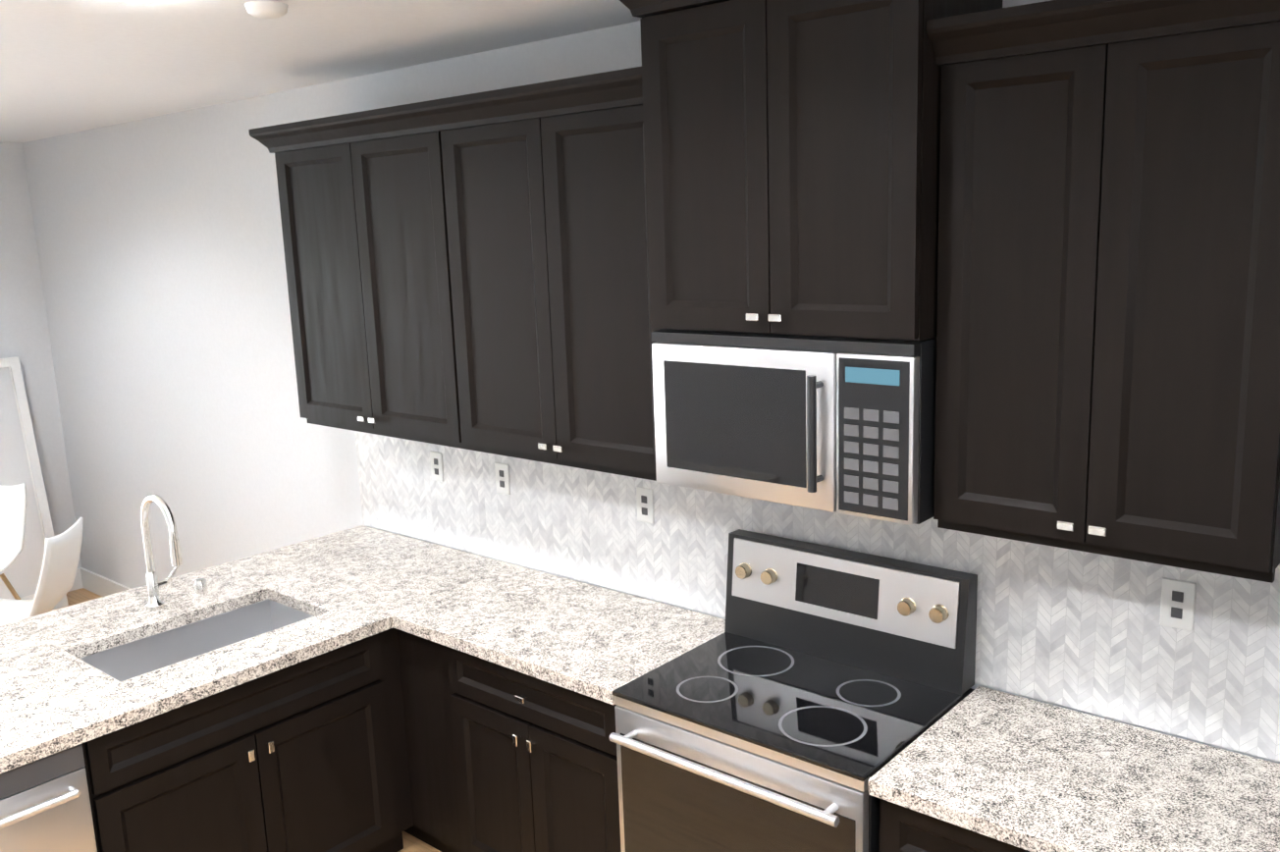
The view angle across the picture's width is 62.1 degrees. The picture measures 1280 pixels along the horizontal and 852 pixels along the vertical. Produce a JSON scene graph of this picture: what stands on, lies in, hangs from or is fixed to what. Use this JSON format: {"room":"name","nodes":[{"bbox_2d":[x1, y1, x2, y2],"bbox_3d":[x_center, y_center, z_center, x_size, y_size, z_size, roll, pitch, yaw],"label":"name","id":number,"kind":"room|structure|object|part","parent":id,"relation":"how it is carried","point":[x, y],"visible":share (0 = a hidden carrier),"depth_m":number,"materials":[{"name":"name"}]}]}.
{"room":"dining room and kitchen","nodes":[
{"label":"dining room and kitchen","id":0,"kind":"room"},
{"bbox_2d":[0,142,81,568],"bbox_3d":[-4.820,-0.025,5.175,0.120,2.740,3.880,7,14,40],"label":"wall","id":1,"kind":"structure","parent":0,"point":[25,338],"depth_m":6.36,"materials":[{"name":"paint"}]},
{"bbox_2d":[68,568,81,591],"bbox_3d":[-3.972,1.073,6.238,0.014,0.130,1.320,7,14,40],"label":"baseboard","id":2,"kind":"structure","parent":1,"relation":"attached to","point":[77,583],"depth_m":6.71,"materials":[{"name":"white wood"}]},
{"bbox_2d":[50,587,440,851],"bbox_3d":[-0.543,1.895,1.874,11.190,0.100,3.880,7,14,40],"label":"floor","id":3,"kind":"structure","parent":0,"point":[411,843],"depth_m":3.84,"materials":[{"name":"brown wood"}]},
{"bbox_2d":[0,482,26,599],"bbox_3d":[-3.544,0.785,5.646,0.460,0.894,0.491,2,11,20],"label":"dining chair","id":4,"kind":"object","parent":3,"relation":"on","point":[13,506],"visible":0.98,"depth_m":5.73,"materials":[{"name":"white plastic"}]},
{"bbox_2d":[0,356,68,610],"bbox_3d":[-3.763,0.384,6.146,0.260,1.498,0.580,7,14,40],"label":"leaning mirror","id":5,"kind":"object","parent":3,"relation":"on","point":[20,463],"visible":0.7,"depth_m":6.28,"materials":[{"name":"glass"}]},
{"bbox_2d":[0,517,82,625],"bbox_3d":[-2.820,0.907,4.863,0.492,0.894,0.460,-3,11,-4],"label":"dining chair","id":6,"kind":"object","parent":3,"relation":"on","point":[60,563],"visible":0.71,"depth_m":4.84,"materials":[{"name":"white plastic"}]},
{"bbox_2d":[0,744,97,851],"bbox_3d":[-1.861,1.275,2.793,0.666,0.866,0.646,7,14,40],"label":"dishwasher","id":7,"kind":"object","parent":3,"relation":"on","point":[44,804],"visible":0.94,"depth_m":2.71,"materials":[{"name":"grey metal"}]},
{"bbox_2d":[369,797,455,851],"bbox_3d":[-0.749,1.016,3.939,0.880,0.870,0.571,7,14,40],"label":"base cabinet","id":8,"kind":"object","parent":3,"relation":"on","point":[432,826],"depth_m":3.63,"materials":[{"name":"brown wood"}]},
{"bbox_2d":[451,706,621,851],"bbox_3d":[-0.134,1.093,3.421,0.735,0.870,0.571,7,14,40],"label":"base cabinet","id":9,"kind":"object","parent":3,"relation":"on","point":[561,795],"depth_m":3.16,"materials":[{"name":"brown wood"}]},
{"bbox_2d":[0,526,725,851],"bbox_3d":[-1.273,0.751,2.992,1.988,0.040,2.572,7,14,40],"label":"countertop","id":10,"kind":"structure","parent":9,"relation":"on","point":[319,694],"depth_m":3.34,"materials":[{"name":"white stone"}]},
{"bbox_2d":[139,494,208,610],"bbox_3d":[-1.544,0.415,3.604,0.248,0.412,0.221,7,14,40],"label":"faucet","id":11,"kind":"object","parent":10,"relation":"on","point":[197,600],"depth_m":3.61,"materials":[{"name":"silver metal"}]},
{"bbox_2d":[609,529,977,851],"bbox_3d":[0.396,1.002,2.863,0.754,1.219,0.658,7,14,40],"label":"range","id":12,"kind":"object","parent":3,"relation":"on","point":[804,697],"visible":1,"depth_m":2.78,"materials":[{"name":"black metal"}]},
{"bbox_3d":[0.390,0.969,2.851,0.754,0.544,0.525,7,14,40],"label":"cooktop glass","id":13,"kind":"part","parent":12,"relation":"part of","materials":[{"name":"black glass"}]},
{"bbox_2d":[879,800,1016,851],"bbox_3d":[1.057,1.241,2.416,0.855,0.870,0.571,7,14,40],"label":"base cabinet","id":14,"kind":"object","parent":3,"relation":"on","point":[900,830],"depth_m":2.34,"materials":[{"name":"brown wood"}]},
{"bbox_2d":[868,686,1279,851],"bbox_3d":[1.033,0.797,2.318,0.868,0.040,0.602,7,14,40],"label":"countertop","id":15,"kind":"structure","parent":14,"relation":"on","point":[1025,774],"depth_m":2.32,"materials":[{"name":"white stone"}]},
{"bbox_2d":[0,0,641,142],"bbox_3d":[-0.642,-0.894,1.346,11.190,0.100,3.880,7,14,40],"label":"ceiling","id":16,"kind":"structure","parent":0,"point":[70,66],"depth_m":3.37,"materials":[{"name":"paint"}]},
{"bbox_2d":[109,0,169,3],"bbox_3d":[-1.242,-1.059,2.612,0.180,0.006,0.180,7,14,40],"label":"recessed light","id":17,"kind":"object","parent":16,"relation":"in","point":[139,2],"visible":0.91,"depth_m":2.67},
{"bbox_2d":[244,0,288,18],"bbox_3d":[-0.980,-1.091,2.793,0.110,0.028,0.110,7,14,40],"label":"smoke detector","id":18,"kind":"object","parent":16,"relation":"attached to","point":[266,9],"visible":1,"depth_m":2.76,"materials":[{"name":"white plastic"}]},
{"bbox_2d":[22,0,1279,763],"bbox_3d":[0.632,0.190,3.016,11.190,2.740,0.100,7,14,40],"label":"wall","id":19,"kind":"structure","parent":0,"point":[162,265],"depth_m":5.28,"materials":[{"name":"paint"}]},
{"bbox_2d":[79,567,131,596],"bbox_3d":[-2.373,1.107,5.758,3.070,0.130,0.014,7,14,40],"label":"baseboard","id":20,"kind":"structure","parent":19,"relation":"attached to","point":[95,583],"depth_m":6.56,"materials":[{"name":"white wood"}]},
{"bbox_2d":[267,121,452,446],"bbox_3d":[-0.866,-0.514,3.858,0.957,1.025,0.341,7,14,40],"label":"upper cabinet","id":21,"kind":"object","parent":19,"relation":"attached to","point":[361,233],"depth_m":3.71,"materials":[{"name":"brown wood"}]},
{"bbox_2d":[432,90,656,480],"bbox_3d":[-0.160,-0.427,3.262,0.898,1.025,0.341,7,14,40],"label":"upper cabinet","id":22,"kind":"object","parent":19,"relation":"attached to","point":[551,360],"depth_m":3.14,"materials":[{"name":"brown wood"}]},
{"bbox_2d":[354,430,1279,761],"bbox_3d":[0.174,0.333,3.375,3.620,0.531,0.006,7,14,40],"label":"backsplash","id":23,"kind":"structure","parent":19,"relation":"attached to","point":[1079,629],"depth_m":2.79,"materials":[{"name":"tile"}]},
{"bbox_2d":[429,451,443,481],"bbox_3d":[-0.798,0.159,4.175,0.072,0.116,0.005,7,14,40],"label":"outlet","id":24,"kind":"object","parent":23,"relation":"attached to","point":[433,454],"depth_m":4.17,"materials":[{"name":"white plastic"}]},
{"bbox_2d":[494,462,510,494],"bbox_3d":[-0.509,0.195,3.931,0.072,0.116,0.007,7,14,40],"label":"outlet","id":25,"kind":"object","parent":23,"relation":"attached to","point":[502,469],"depth_m":3.93,"materials":[{"name":"white plastic"}]},
{"bbox_3d":[-0.511,0.176,3.925,0.024,0.024,0.002,7,14,40],"label":"electrical outlets on the right wall","id":26,"kind":"part","parent":25,"relation":"part of","materials":[{"name":"black plastic"}]},
{"bbox_3d":[-0.510,0.215,3.933,0.024,0.024,0.002,7,14,40],"label":"electrical outlets on the right wall","id":27,"kind":"part","parent":25,"relation":"part of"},
{"bbox_2d":[636,486,653,524],"bbox_3d":[0.016,0.260,3.488,0.072,0.116,0.007,7,14,40],"label":"outlet","id":28,"kind":"object","parent":23,"relation":"attached to","point":[644,496],"depth_m":3.48,"materials":[{"name":"white plastic"}]},
{"bbox_3d":[0.014,0.241,3.482,0.024,0.024,0.002,7,14,40],"label":"electrical outlets on the right wall","id":29,"kind":"part","parent":28,"relation":"part of","materials":[{"name":"black plastic"}]},
{"bbox_3d":[0.015,0.280,3.490,0.024,0.024,0.002,7,14,40],"label":"electrical outlets on the right wall","id":30,"kind":"part","parent":28,"relation":"part of","materials":[{"name":"black plastic"}]},
{"bbox_2d":[1159,578,1196,631],"bbox_3d":[1.241,0.412,2.455,0.072,0.116,0.007,7,14,40],"label":"outlet","id":31,"kind":"object","parent":23,"relation":"attached to","point":[1187,605],"depth_m":2.45,"materials":[{"name":"white plastic"}]},
{"bbox_3d":[1.240,0.432,2.457,0.024,0.024,0.002,7,14,40],"label":"electrical outlets on the right wall","id":32,"kind":"part","parent":31,"relation":"part of","materials":[{"name":"black plastic"}]},
{"bbox_3d":[1.239,0.393,2.449,0.024,0.024,0.002,7,14,40],"label":"electrical outlets on the right wall","id":33,"kind":"part","parent":31,"relation":"part of","materials":[{"name":"black plastic"}]},
{"bbox_2d":[629,0,1010,341],"bbox_3d":[0.435,-0.679,2.631,0.754,0.867,0.426,7,14,40],"label":"upper cabinet","id":34,"kind":"object","parent":19,"relation":"attached to","point":[788,150],"depth_m":2.44,"materials":[{"name":"brown wood"}]},
{"bbox_2d":[651,328,936,525],"bbox_3d":[0.441,-0.041,2.732,0.750,0.415,0.478,7,14,40],"label":"microwave","id":35,"kind":"object","parent":34,"relation":"attached to","point":[844,425],"visible":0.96,"depth_m":2.53,"materials":[{"name":"silver metal"}]},
{"bbox_3d":[0.410,0.017,2.486,0.022,0.275,0.053,7,14,40],"label":"handle","id":36,"kind":"part","parent":35,"relation":"part of","materials":[{"name":"black plastic"}]},
{"bbox_2d":[933,0,1279,583],"bbox_3d":[1.026,-0.279,2.262,0.682,1.025,0.341,7,14,40],"label":"upper cabinet","id":37,"kind":"object","parent":19,"relation":"attached to","point":[1053,226],"depth_m":2.11,"materials":[{"name":"brown wood"}]}
]}

